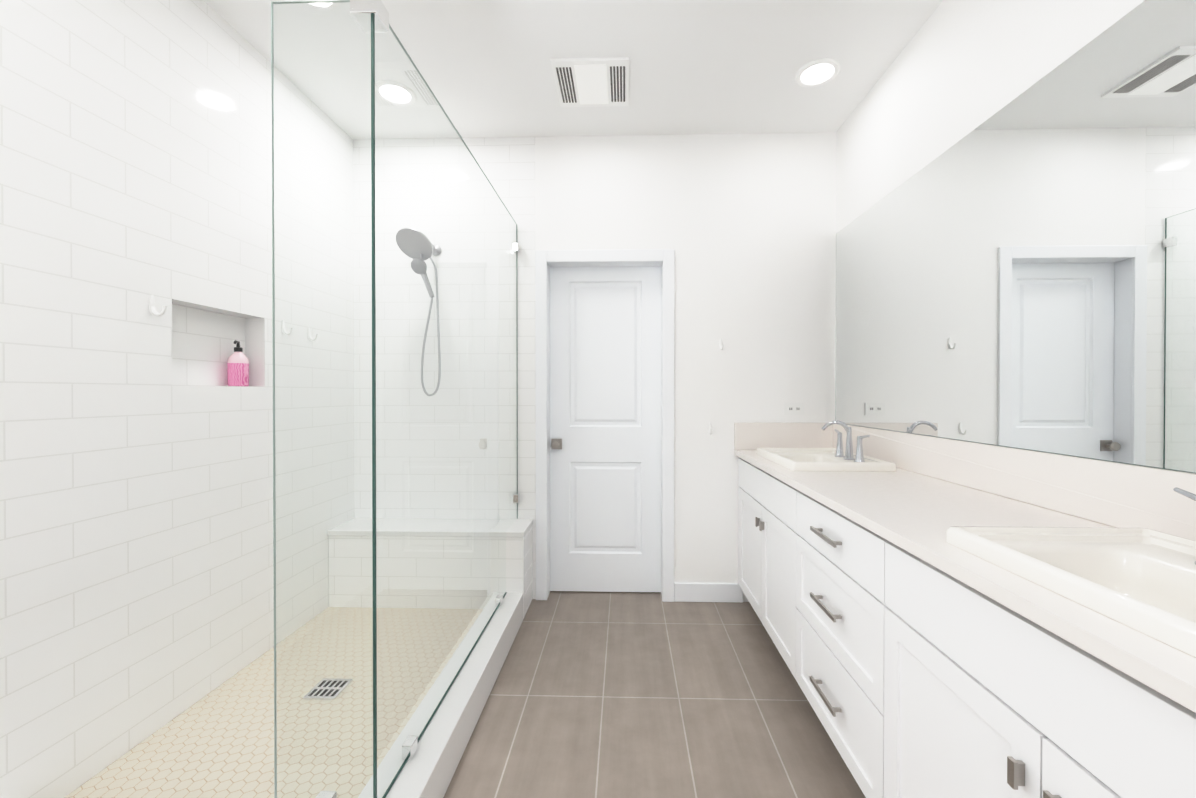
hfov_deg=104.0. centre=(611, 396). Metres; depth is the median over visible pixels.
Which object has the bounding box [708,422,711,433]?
hook
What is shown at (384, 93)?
recessed light
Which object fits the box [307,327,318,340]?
hook
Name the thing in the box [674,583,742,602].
baseboard
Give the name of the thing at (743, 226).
wall
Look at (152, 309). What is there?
hook
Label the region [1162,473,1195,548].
faucet
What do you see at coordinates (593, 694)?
floor
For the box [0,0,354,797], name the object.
wall
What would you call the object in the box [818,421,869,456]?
faucet
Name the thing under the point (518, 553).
shower bench
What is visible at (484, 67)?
ceiling
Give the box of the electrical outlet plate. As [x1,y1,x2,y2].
[784,403,803,414]
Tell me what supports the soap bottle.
in the wall at (136, 522)
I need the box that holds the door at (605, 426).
[550,266,661,591]
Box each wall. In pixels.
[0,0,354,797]
[353,132,835,601]
[835,0,1144,464]
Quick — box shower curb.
[359,592,522,797]
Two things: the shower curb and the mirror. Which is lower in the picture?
the shower curb
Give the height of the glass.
2.102 m
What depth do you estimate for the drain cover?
1.86 m
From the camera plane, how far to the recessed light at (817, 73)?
2.23 m
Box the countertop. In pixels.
[734,449,1195,700]
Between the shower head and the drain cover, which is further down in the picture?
the drain cover
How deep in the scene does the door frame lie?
2.78 m
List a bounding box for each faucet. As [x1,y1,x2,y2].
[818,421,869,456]
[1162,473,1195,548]
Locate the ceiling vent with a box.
[551,57,628,106]
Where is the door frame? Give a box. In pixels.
[535,249,673,601]
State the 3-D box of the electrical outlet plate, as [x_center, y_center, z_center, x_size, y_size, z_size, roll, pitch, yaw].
[1.074,0.076,2.754,0.116,0.072,0.008,0,0,2]
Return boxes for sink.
[754,445,897,472]
[938,521,1195,656]
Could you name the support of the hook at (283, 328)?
attached to the wall at (136, 522)
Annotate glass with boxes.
[271,0,519,797]
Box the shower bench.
[327,518,532,618]
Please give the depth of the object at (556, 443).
2.84 m
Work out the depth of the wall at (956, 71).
1.78 m
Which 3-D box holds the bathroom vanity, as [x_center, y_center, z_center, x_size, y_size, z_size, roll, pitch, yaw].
[0.979,0.792,1.510,0.600,0.875,2.508,0,0,2]
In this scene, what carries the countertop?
on the bathroom vanity
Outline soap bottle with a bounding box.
[227,340,248,385]
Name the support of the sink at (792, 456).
in the countertop
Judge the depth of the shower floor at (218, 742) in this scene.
1.68 m
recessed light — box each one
[375,80,416,105]
[795,58,839,87]
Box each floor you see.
[64,607,482,797]
[443,591,865,797]
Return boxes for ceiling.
[204,0,942,139]
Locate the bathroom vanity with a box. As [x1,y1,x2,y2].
[734,453,1195,797]
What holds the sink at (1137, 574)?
in the countertop
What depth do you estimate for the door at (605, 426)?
2.89 m
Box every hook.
[149,295,166,315]
[281,320,293,334]
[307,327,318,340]
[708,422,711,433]
[719,338,722,349]
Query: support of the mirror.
attached to the wall at (956, 71)
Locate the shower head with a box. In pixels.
[396,227,441,395]
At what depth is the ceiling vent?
2.27 m
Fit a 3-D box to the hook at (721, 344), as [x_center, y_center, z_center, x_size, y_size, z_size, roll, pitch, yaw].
[0.644,-0.306,2.742,0.019,0.075,0.056,0,0,2]
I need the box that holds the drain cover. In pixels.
[303,678,352,699]
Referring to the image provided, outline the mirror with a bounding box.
[835,0,1195,472]

